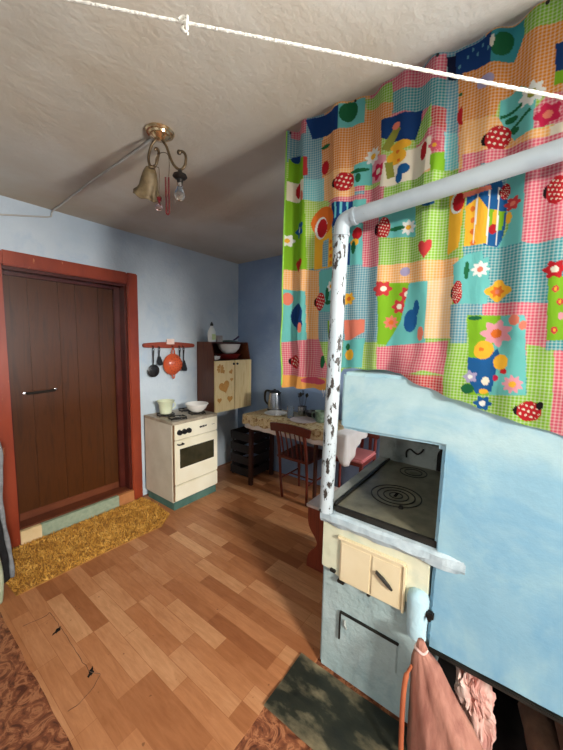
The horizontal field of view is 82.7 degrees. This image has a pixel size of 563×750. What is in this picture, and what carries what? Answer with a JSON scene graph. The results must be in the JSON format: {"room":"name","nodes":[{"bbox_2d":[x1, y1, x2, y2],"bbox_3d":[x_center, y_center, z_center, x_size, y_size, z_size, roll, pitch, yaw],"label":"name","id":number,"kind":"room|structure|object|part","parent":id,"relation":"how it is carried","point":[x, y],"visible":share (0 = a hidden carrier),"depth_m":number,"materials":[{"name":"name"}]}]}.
{"room":"rustic house kitchen","nodes":[
{"label":"rustic house kitchen","id":0,"kind":"room"},
{"bbox_2d":[0,195,237,494],"bbox_3d":[-1.988,-0.019,2.181,0.180,2.500,4.990,6,8,37],"label":"wall","id":1,"kind":"structure","parent":0,"point":[181,291],"depth_m":3.05,"materials":[{"name":"paint"}]},
{"bbox_2d":[0,443,14,582],"bbox_3d":[-1.887,0.733,1.717,0.537,1.038,0.396,1,6,1],"label":"coat","id":2,"kind":"object","parent":1,"relation":"hanging from","point":[6,556],"visible":0.99,"depth_m":1.90,"materials":[{"name":"grey fabric"}]},
{"bbox_2d":[20,523,41,544],"bbox_3d":[-1.841,1.171,2.353,0.038,0.104,0.126,6,8,37],"label":"trim","id":3,"kind":"structure","parent":1,"relation":"attached to","point":[29,534],"depth_m":2.34,"materials":[{"name":"beige wood"}]},
{"bbox_2d":[3,275,118,513],"bbox_3d":[-1.727,0.137,2.614,0.097,1.790,0.790,6,8,37],"label":"door","id":4,"kind":"structure","parent":1,"relation":"in","point":[60,336],"depth_m":2.56,"materials":[{"name":"brown wood"}]},
{"bbox_3d":[-1.832,0.128,2.437,0.055,0.028,0.196,6,8,37],"label":"handle","id":5,"kind":"part","parent":4,"relation":"part of","materials":[{"name":"black metal"}]},
{"bbox_2d":[1,264,131,526],"bbox_3d":[-1.678,0.208,2.595,0.120,1.975,0.850,6,8,37],"label":"trim","id":6,"kind":"structure","parent":1,"relation":"attached to","point":[119,301],"depth_m":2.85,"materials":[{"name":"paint"}]},
{"bbox_2d":[0,249,142,547],"bbox_3d":[-1.614,0.170,2.541,0.030,2.064,1.025,6,8,37],"label":"trim","id":7,"kind":"structure","parent":1,"relation":"attached to","point":[8,258],"depth_m":2.31,"materials":[{"name":"paint"}]},
{"bbox_2d":[20,481,129,529],"bbox_3d":[-1.714,1.091,2.702,0.185,0.135,0.846,6,8,37],"label":"trim","id":8,"kind":"structure","parent":1,"relation":"attached to","point":[30,518],"depth_m":2.63,"materials":[{"name":"brown wood"}]},
{"bbox_2d":[40,495,118,536],"bbox_3d":[-1.632,1.145,2.634,0.035,0.104,0.577,6,8,37],"label":"trim","id":9,"kind":"structure","parent":1,"relation":"attached to","point":[76,516],"depth_m":2.59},
{"bbox_2d":[118,490,133,505],"bbox_3d":[-1.416,1.120,2.918,0.037,0.104,0.137,6,8,37],"label":"trim","id":10,"kind":"structure","parent":1,"relation":"attached to","point":[127,497],"depth_m":2.90,"materials":[{"name":"brown wood"}]},
{"bbox_2d":[142,339,194,348],"bbox_3d":[-1.087,-0.307,3.149,0.056,0.095,0.576,6,8,37],"label":"utensil rack","id":11,"kind":"object","parent":1,"relation":"attached to","point":[170,343],"visible":1,"depth_m":3.13,"materials":[{"name":"brown wood"}]},
{"bbox_2d":[148,348,158,376],"bbox_3d":[-1.194,-0.116,2.993,0.024,0.275,0.120,6,8,37],"label":"skimmer","id":12,"kind":"object","parent":11,"relation":"hanging from","point":[153,370],"visible":1,"depth_m":2.99,"materials":[{"name":"black metal"}]},
{"bbox_2d":[157,348,162,365],"bbox_3d":[-1.154,-0.174,3.042,0.020,0.168,0.062,6,8,37],"label":"turner","id":13,"kind":"object","parent":11,"relation":"hanging from","point":[159,360],"visible":1,"depth_m":3.03,"materials":[{"name":"black plastic"}]},
{"bbox_2d":[163,348,181,378],"bbox_3d":[-1.048,-0.114,3.146,0.062,0.312,0.212,6,8,37],"label":"colander","id":14,"kind":"object","parent":11,"relation":"hanging from","point":[172,364],"visible":1,"depth_m":3.12,"materials":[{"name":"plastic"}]},
{"bbox_2d":[182,348,186,370],"bbox_3d":[-0.990,-0.159,3.264,0.020,0.239,0.069,6,8,37],"label":"spatula","id":15,"kind":"object","parent":11,"relation":"hanging from","point":[184,367],"visible":0.97,"depth_m":3.26,"materials":[{"name":"black plastic"}]},
{"bbox_2d":[197,342,250,412],"bbox_3d":[-0.625,0.002,3.598,0.306,0.741,0.556,6,8,37],"label":"upper cabinet","id":16,"kind":"object","parent":1,"relation":"attached to","point":[225,384],"visible":0.98,"depth_m":3.44,"materials":[{"name":"brown wood"}]},
{"bbox_3d":[-0.802,0.020,3.393,0.270,0.741,0.016,6,8,37],"label":"panel","id":17,"kind":"part","parent":16,"relation":"part of","materials":[{"name":"brown wood"}]},
{"bbox_2d":[208,322,215,341],"bbox_3d":[-0.731,-0.452,3.363,0.065,0.208,0.100,6,8,37],"label":"soap bottle","id":18,"kind":"object","parent":16,"relation":"on","point":[211,332],"visible":1,"depth_m":3.34,"materials":[{"name":"white plastic"}]},
{"bbox_2d":[216,335,222,341],"bbox_3d":[-0.681,-0.391,3.451,0.060,0.070,0.073,6,8,37],"label":"carton","id":19,"kind":"object","parent":16,"relation":"on","point":[219,338],"visible":0.76,"depth_m":3.42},
{"bbox_3d":[-0.609,0.118,3.425,0.016,0.545,0.284,6,8,37],"label":"door","id":20,"kind":"part","parent":16,"relation":"part of","materials":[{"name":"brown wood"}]},
{"bbox_2d":[215,353,240,358],"bbox_3d":[-0.602,-0.212,3.634,0.194,0.062,0.369,6,8,37],"label":"dish","id":21,"kind":"object","parent":16,"relation":"on","point":[222,355],"visible":0.92,"depth_m":3.55,"materials":[{"name":"red ceramic"}]},
{"bbox_2d":[217,344,240,353],"bbox_3d":[-0.595,-0.297,3.620,0.222,0.109,0.308,6,8,37],"label":"bowl","id":22,"kind":"object","parent":21,"relation":"on","point":[225,348],"visible":0.98,"depth_m":3.53,"materials":[{"name":"ceramic"}]},
{"bbox_2d":[223,336,238,341],"bbox_3d":[-0.599,-0.412,3.634,0.193,0.075,0.290,6,8,37],"label":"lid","id":23,"kind":"object","parent":16,"relation":"on","point":[237,337],"visible":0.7,"depth_m":3.59,"materials":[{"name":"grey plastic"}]},
{"bbox_3d":[-0.478,-0.018,3.823,0.270,0.741,0.016,6,8,37],"label":"panel","id":24,"kind":"part","parent":16,"relation":"part of","materials":[{"name":"brown wood"}]},
{"bbox_3d":[-0.440,0.098,3.649,0.016,0.545,0.266,6,8,37],"label":"door","id":25,"kind":"part","parent":16,"relation":"part of","materials":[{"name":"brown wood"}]},
{"bbox_2d":[0,461,437,749],"bbox_3d":[-0.204,1.462,0.970,5.150,0.120,4.990,6,8,37],"label":"floor","id":26,"kind":"structure","parent":0,"point":[28,721],"depth_m":1.27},
{"bbox_2d":[0,559,3,603],"bbox_3d":[-1.683,1.087,1.653,0.094,0.416,0.378,6,8,37],"label":"cloth","id":27,"kind":"object","parent":26,"relation":"on","point":[1,568],"visible":1,"depth_m":1.79,"materials":[{"name":"white fabric"}]},
{"bbox_2d":[0,461,322,749],"bbox_3d":[0.506,1.332,1.742,4.455,0.004,2.448,6,8,37],"label":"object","id":28,"kind":"structure","parent":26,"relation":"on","point":[187,627],"depth_m":1.69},
{"bbox_2d":[6,496,169,595],"bbox_3d":[-1.415,1.208,2.426,0.596,0.026,1.128,6,8,37],"label":"door mat","id":29,"kind":"object","parent":28,"relation":"on","point":[39,561],"visible":0.96,"depth_m":2.33,"materials":[{"name":"yellow carpet"}]},
{"bbox_2d":[87,666,93,677],"bbox_3d":[-0.857,1.336,1.440,0.025,0.001,0.053,1,6,1],"label":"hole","id":30,"kind":"object","parent":28,"relation":"on","point":[91,669],"visible":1,"depth_m":1.44,"materials":[{"name":"black"}]},
{"bbox_2d":[144,407,216,510],"bbox_3d":[-0.937,0.756,3.058,0.490,0.812,0.502,6,8,37],"label":"stove","id":31,"kind":"object","parent":28,"relation":"on","point":[180,445],"visible":0.88,"depth_m":2.89,"materials":[{"name":"metal"}]},
{"bbox_2d":[157,399,175,414],"bbox_3d":[-1.066,0.294,2.958,0.160,0.121,0.170,6,8,37],"label":"cooking pot","id":32,"kind":"object","parent":31,"relation":"on","point":[165,405],"visible":1,"depth_m":2.91,"materials":[{"name":"beige metal"}]},
{"bbox_2d":[144,408,216,425],"bbox_3d":[-0.946,0.382,3.031,0.447,0.027,0.502,6,8,37],"label":"cooktop","id":33,"kind":"object","parent":31,"relation":"in","point":[181,416],"depth_m":2.91,"materials":[{"name":"beige metal"}]},
{"bbox_3d":[-0.775,0.748,2.944,0.022,0.392,0.476,6,8,37],"label":"oven door","id":34,"kind":"part","parent":31,"relation":"part of","materials":[{"name":"metal"}]},
{"bbox_3d":[-0.770,0.477,2.917,0.018,0.132,0.474,6,8,37],"label":"control panel","id":35,"kind":"part","parent":31,"relation":"part of","materials":[{"name":"metal"}]},
{"bbox_3d":[-0.780,1.019,2.972,0.022,0.134,0.476,6,8,37],"label":"drawer","id":36,"kind":"part","parent":31,"relation":"part of","materials":[{"name":"metal"}]},
{"bbox_2d":[185,401,208,412],"bbox_3d":[-0.808,0.308,3.054,0.220,0.081,0.220,6,8,37],"label":"enamel bowl","id":37,"kind":"object","parent":31,"relation":"on","point":[193,406],"visible":1,"depth_m":3.00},
{"bbox_2d":[230,426,269,476],"bbox_3d":[-0.352,0.862,3.664,0.300,0.497,0.350,6,8,37],"label":"crate","id":38,"kind":"object","parent":28,"relation":"on","point":[261,461],"visible":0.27,"depth_m":3.58,"materials":[{"name":"black plastic"}]},
{"bbox_2d":[248,429,317,498],"bbox_3d":[0.204,0.803,3.135,1.110,0.747,0.420,6,8,37],"label":"kitchen table","id":39,"kind":"object","parent":28,"relation":"on","point":[251,432],"visible":0.35,"depth_m":3.29,"materials":[{"name":"brown wood"}]},
{"bbox_3d":[-0.313,0.788,3.302,0.042,0.721,0.037,6,8,37],"label":"leg","id":40,"kind":"part","parent":39,"relation":"part of","materials":[{"name":"brown wood"}]},
{"bbox_3d":[-0.109,0.764,3.573,0.042,0.721,0.037,6,8,37],"label":"leg","id":41,"kind":"part","parent":39,"relation":"part of","materials":[{"name":"brown wood"}]},
{"bbox_2d":[244,423,367,466],"bbox_3d":[0.202,0.560,3.100,1.164,0.260,0.450,6,8,37],"label":"tablecloth","id":42,"kind":"object","parent":39,"relation":"on","point":[348,440],"visible":0.4,"depth_m":2.68,"materials":[{"name":"white fabric"}]},
{"bbox_2d":[242,408,343,440],"bbox_3d":[0.141,0.473,3.129,1.050,0.104,0.464,6,8,37],"label":"printed oilcloth","id":43,"kind":"object","parent":42,"relation":"on","point":[259,418],"visible":0.46,"depth_m":3.07,"materials":[{"name":"beige plastic"}]},
{"bbox_2d":[264,389,281,410],"bbox_3d":[-0.089,0.265,3.453,0.190,0.232,0.162,0,6,-9],"label":"electric kettle","id":44,"kind":"object","parent":43,"relation":"on","point":[274,400],"visible":0.97,"depth_m":3.40,"materials":[{"name":"silver metal"}]},
{"bbox_3d":[-0.155,0.245,3.493,0.083,0.179,0.028,4,7,25],"label":"handle","id":45,"kind":"part","parent":44,"relation":"part of","materials":[{"name":"black plastic"}]},
{"bbox_3d":[-0.072,0.169,3.444,0.116,0.039,0.116,6,8,37],"label":"lid","id":46,"kind":"part","parent":44,"relation":"part of","materials":[{"name":"black plastic"}]},
{"bbox_2d":[264,410,286,415],"bbox_3d":[-0.058,0.393,3.274,0.236,0.017,0.236,6,8,37],"label":"plate","id":47,"kind":"object","parent":43,"relation":"on","point":[270,412],"visible":1,"depth_m":3.30,"materials":[{"name":"ceramic"}]},
{"bbox_2d":[287,405,293,417],"bbox_3d":[0.088,0.360,3.130,0.072,0.118,0.072,6,8,37],"label":"glass tumbler","id":48,"kind":"object","parent":43,"relation":"on","point":[290,408],"visible":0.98,"depth_m":3.10,"materials":[{"name":"white"}]},
{"bbox_2d":[298,405,306,415],"bbox_3d":[0.212,0.363,3.263,0.092,0.090,0.092,6,8,37],"label":"holder","id":49,"kind":"object","parent":43,"relation":"on","point":[301,410],"visible":0.97,"depth_m":3.23,"materials":[{"name":"metal"}]},
{"bbox_2d":[290,416,316,422],"bbox_3d":[0.207,0.427,3.021,0.260,0.013,0.260,6,8,37],"label":"plate","id":50,"kind":"object","parent":43,"relation":"on","point":[300,419],"visible":0.96,"depth_m":3.04,"materials":[{"name":"white ceramic"}]},
{"bbox_2d":[305,410,314,417],"bbox_3d":[0.315,0.391,3.162,0.170,0.060,0.170,6,8,37],"label":"bowl","id":51,"kind":"object","parent":43,"relation":"on","point":[308,412],"visible":0.51,"depth_m":3.13,"materials":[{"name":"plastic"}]},
{"bbox_2d":[312,410,324,422],"bbox_3d":[0.350,0.387,2.987,0.123,0.105,0.100,0,6,-7],"label":"mug","id":52,"kind":"object","parent":43,"relation":"on","point":[319,414],"visible":0.88,"depth_m":2.95,"materials":[{"name":"green ceramic"}]},
{"bbox_3d":[0.299,0.849,2.846,0.024,0.721,0.037,6,8,37],"label":"leg","id":53,"kind":"part","parent":39,"relation":"part of","materials":[{"name":"brown wood"}]},
{"bbox_2d":[270,422,322,505],"bbox_3d":[0.198,0.804,3.051,0.444,0.767,0.463,6,8,37],"label":"wooden chair","id":54,"kind":"object","parent":28,"relation":"on","point":[299,453],"visible":0.94,"depth_m":2.92,"materials":[{"name":"brown wood"}]},
{"bbox_3d":[-0.023,0.824,3.021,0.032,0.724,0.146,6,8,37],"label":"leg","id":55,"kind":"part","parent":54,"relation":"part of","materials":[{"name":"brown wood"}]},
{"bbox_3d":[0.072,0.483,2.839,0.444,0.090,0.020,6,8,37],"label":"rail","id":56,"kind":"part","parent":54,"relation":"part of","materials":[{"name":"brown wood"}]},
{"bbox_3d":[0.179,0.950,3.309,0.034,0.418,0.049,6,8,37],"label":"leg","id":57,"kind":"part","parent":54,"relation":"part of","materials":[{"name":"brown wood"}]},
{"bbox_3d":[0.212,0.758,3.076,0.394,0.025,0.400,6,8,37],"label":"seat","id":58,"kind":"part","parent":54,"relation":"part of","materials":[{"name":"brown wood"}]},
{"bbox_3d":[0.212,0.848,2.847,0.040,0.725,0.148,4,7,28],"label":"leg","id":59,"kind":"part","parent":54,"relation":"part of","materials":[{"name":"brown wood"}]},
{"bbox_2d":[306,486,338,573],"bbox_3d":[0.395,1.061,2.156,0.337,0.447,0.344,6,8,37],"label":"stool","id":60,"kind":"object","parent":28,"relation":"on","point":[314,558],"visible":0.3,"depth_m":2.09,"materials":[{"name":"brown wood"}]},
{"bbox_3d":[0.308,1.083,2.040,0.330,0.425,0.020,6,8,37],"label":"panel","id":61,"kind":"part","parent":60,"relation":"part of","materials":[{"name":"brown wood"}]},
{"bbox_3d":[0.400,0.850,2.133,0.337,0.022,0.344,6,8,37],"label":"seat","id":62,"kind":"part","parent":60,"relation":"part of","materials":[{"name":"white wood"}]},
{"bbox_2d":[336,416,378,486],"bbox_3d":[0.630,0.779,2.919,0.395,0.858,0.344,6,8,37],"label":"chair","id":63,"kind":"object","parent":28,"relation":"on","point":[362,457],"visible":0.38,"depth_m":2.89,"materials":[{"name":"wood"}]},
{"bbox_3d":[0.582,0.756,3.132,0.028,0.858,0.058,6,8,37],"label":"leg","id":64,"kind":"part","parent":63,"relation":"part of","materials":[{"name":"wood"}]},
{"bbox_3d":[0.625,0.740,2.907,0.355,0.033,0.305,6,8,37],"label":"seat frame","id":65,"kind":"part","parent":63,"relation":"part of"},
{"bbox_3d":[0.623,0.707,2.899,0.375,0.034,0.315,6,8,37],"label":"seat","id":66,"kind":"part","parent":63,"relation":"part of","materials":[{"name":"red plastic"}]},
{"bbox_3d":[0.725,0.524,3.011,0.395,0.085,0.032,6,8,37],"label":"rail","id":67,"kind":"part","parent":63,"relation":"part of","materials":[{"name":"brown wood"}]},
{"bbox_3d":[0.850,0.782,2.933,0.028,0.858,0.058,6,8,37],"label":"leg","id":68,"kind":"part","parent":63,"relation":"part of","materials":[{"name":"red wood"}]},
{"bbox_2d":[263,653,406,749],"bbox_3d":[0.611,1.406,0.982,1.500,0.014,0.285,6,8,37],"label":"floor mat","id":69,"kind":"object","parent":26,"relation":"on","point":[316,706],"visible":0.94,"depth_m":1.29,"materials":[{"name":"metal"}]},
{"bbox_2d":[398,638,483,749],"bbox_3d":[0.563,1.166,1.088,0.283,0.464,0.156,6,8,37],"label":"towel","id":70,"kind":"object","parent":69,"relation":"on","point":[437,720],"visible":1,"depth_m":1.07,"materials":[{"name":"fabric"}]},
{"bbox_2d":[320,369,562,749],"bbox_3d":[1.343,0.728,1.034,2.368,1.390,0.845,6,8,37],"label":"stove","id":71,"kind":"object","parent":26,"relation":"on","point":[451,539],"visible":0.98,"depth_m":1.12,"materials":[{"name":"blue paint"}]},
{"bbox_3d":[0.304,0.797,1.327,0.128,0.168,0.003,6,8,37],"label":"door plate","id":72,"kind":"part","parent":71,"relation":"part of","materials":[{"name":"beige metal"}]},
{"bbox_3d":[0.356,1.111,1.337,0.255,0.134,0.014,6,8,37],"label":"ash door frame","id":73,"kind":"part","parent":71,"relation":"part of","materials":[{"name":"metal"}]},
{"bbox_3d":[0.358,1.115,1.339,0.245,0.127,0.009,6,8,37],"label":"ash door","id":74,"kind":"part","parent":71,"relation":"part of","materials":[{"name":"grey paint"}]},
{"bbox_3d":[0.357,0.801,1.296,0.263,0.186,0.010,6,8,37],"label":"firebox door","id":75,"kind":"part","parent":71,"relation":"part of","materials":[{"name":"beige metal"}]},
{"bbox_3d":[0.354,0.796,1.293,0.284,0.200,0.018,6,8,37],"label":"door frame","id":76,"kind":"part","parent":71,"relation":"part of","materials":[{"name":"beige metal"}]},
{"bbox_3d":[0.406,0.807,1.251,0.110,0.168,0.004,6,8,37],"label":"door plate","id":77,"kind":"part","parent":71,"relation":"part of","materials":[{"name":"beige metal"}]},
{"bbox_2d":[334,458,440,547],"bbox_3d":[0.605,0.579,1.558,0.416,0.060,0.734,6,8,37],"label":"cooktop","id":78,"kind":"object","parent":71,"relation":"in","point":[398,497],"depth_m":1.45,"materials":[{"name":"metal"}]},
{"bbox_3d":[0.776,0.457,1.868,0.101,0.073,0.017,6,8,37],"label":"damper handle","id":79,"kind":"part","parent":71,"relation":"part of","materials":[{"name":"black metal"}]},
{"bbox_2d":[319,137,562,513],"bbox_3d":[1.141,-0.028,0.618,2.400,1.425,0.066,6,8,37],"label":"pipe","id":80,"kind":"object","parent":71,"relation":"on","point":[549,153],"visible":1,"depth_m":1.20,"materials":[{"name":"metal"}]},
{"bbox_2d":[454,666,496,749],"bbox_3d":[0.718,1.206,1.194,0.155,0.363,0.152,6,8,37],"label":"sack","id":81,"kind":"object","parent":71,"relation":"on","point":[476,697],"visible":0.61,"depth_m":1.15,"materials":[{"name":"pink fabric"}]},
{"bbox_2d":[518,701,560,749],"bbox_3d":[0.943,1.340,1.135,0.125,0.116,0.303,4,7,25],"label":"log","id":82,"kind":"object","parent":71,"relation":"on","point":[540,732],"visible":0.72,"depth_m":1.17,"materials":[{"name":"brown wood"}]},
{"bbox_2d":[556,722,562,749],"bbox_3d":[1.018,1.253,1.103,0.106,0.107,0.284,5,7,32],"label":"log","id":83,"kind":"object","parent":82,"relation":"on","point":[559,726],"visible":0.29,"depth_m":1.11,"materials":[{"name":"brown wood"}]},
{"bbox_2d":[0,0,544,263],"bbox_3d":[-0.072,-1.100,0.639,4.950,0.239,4.990,6,8,37],"label":"ceiling","id":84,"kind":"structure","parent":0,"point":[81,85],"depth_m":1.22,"materials":[{"name":"paint"}]},
{"bbox_2d":[0,138,153,217],"bbox_3d":[-1.581,-0.965,1.316,1.349,0.289,1.538,6,8,37],"label":"cable","id":85,"kind":"object","parent":84,"relation":"attached to","point":[150,139],"visible":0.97,"depth_m":1.89,"materials":[{"name":"grey plastic"}]},
{"bbox_2d":[133,122,186,214],"bbox_3d":[-0.575,-0.926,1.493,0.272,0.369,0.141,4,7,29],"label":"chandelier","id":86,"kind":"object","parent":84,"relation":"hanging from","point":[147,188],"visible":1,"depth_m":1.47,"materials":[{"name":"gold metal"}]},
{"bbox_3d":[-0.643,-0.896,1.530,0.132,0.151,0.131,2,6,6],"label":"lamp shade","id":87,"kind":"part","parent":86,"relation":"part of","materials":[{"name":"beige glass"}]},
{"bbox_3d":[-0.585,-1.017,1.464,0.059,0.134,0.012,1,6,0],"label":"arm","id":88,"kind":"part","parent":86,"relation":"part of","materials":[{"name":"brown metal"}]},
{"bbox_3d":[-0.494,-1.010,1.464,0.124,0.142,0.021,1,6,-2],"label":"arm","id":89,"kind":"part","parent":86,"relation":"part of","materials":[{"name":"brown metal"}]},
{"bbox_3d":[-0.471,-0.840,1.483,0.048,0.061,0.048,6,8,37],"label":"bulb","id":90,"kind":"part","parent":86,"relation":"part of","materials":[{"name":"clear glass"}]},
{"bbox_2d":[64,0,562,99],"bbox_3d":[0.728,-0.544,0.634,3.731,0.897,0.028,2,6,5],"label":"clothesline","id":91,"kind":"object","parent":84,"relation":"attached to","point":[186,23],"visible":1,"depth_m":0.68,"materials":[{"name":"white fabric"}]},
{"bbox_2d":[280,0,562,435],"bbox_3d":[0.506,-0.457,1.113,1.271,1.246,0.111,6,8,38],"label":"curtain","id":92,"kind":"object","parent":84,"relation":"hanging from","point":[459,296],"visible":0.91,"depth_m":1.08,"materials":[{"name":"fabric"}]},
{"bbox_2d":[238,255,379,486],"bbox_3d":[1.420,0.004,2.621,4.750,2.500,0.200,6,8,37],"label":"wall","id":93,"kind":"structure","parent":0,"point":[259,281],"depth_m":3.63,"materials":[{"name":"paint"}]}
]}

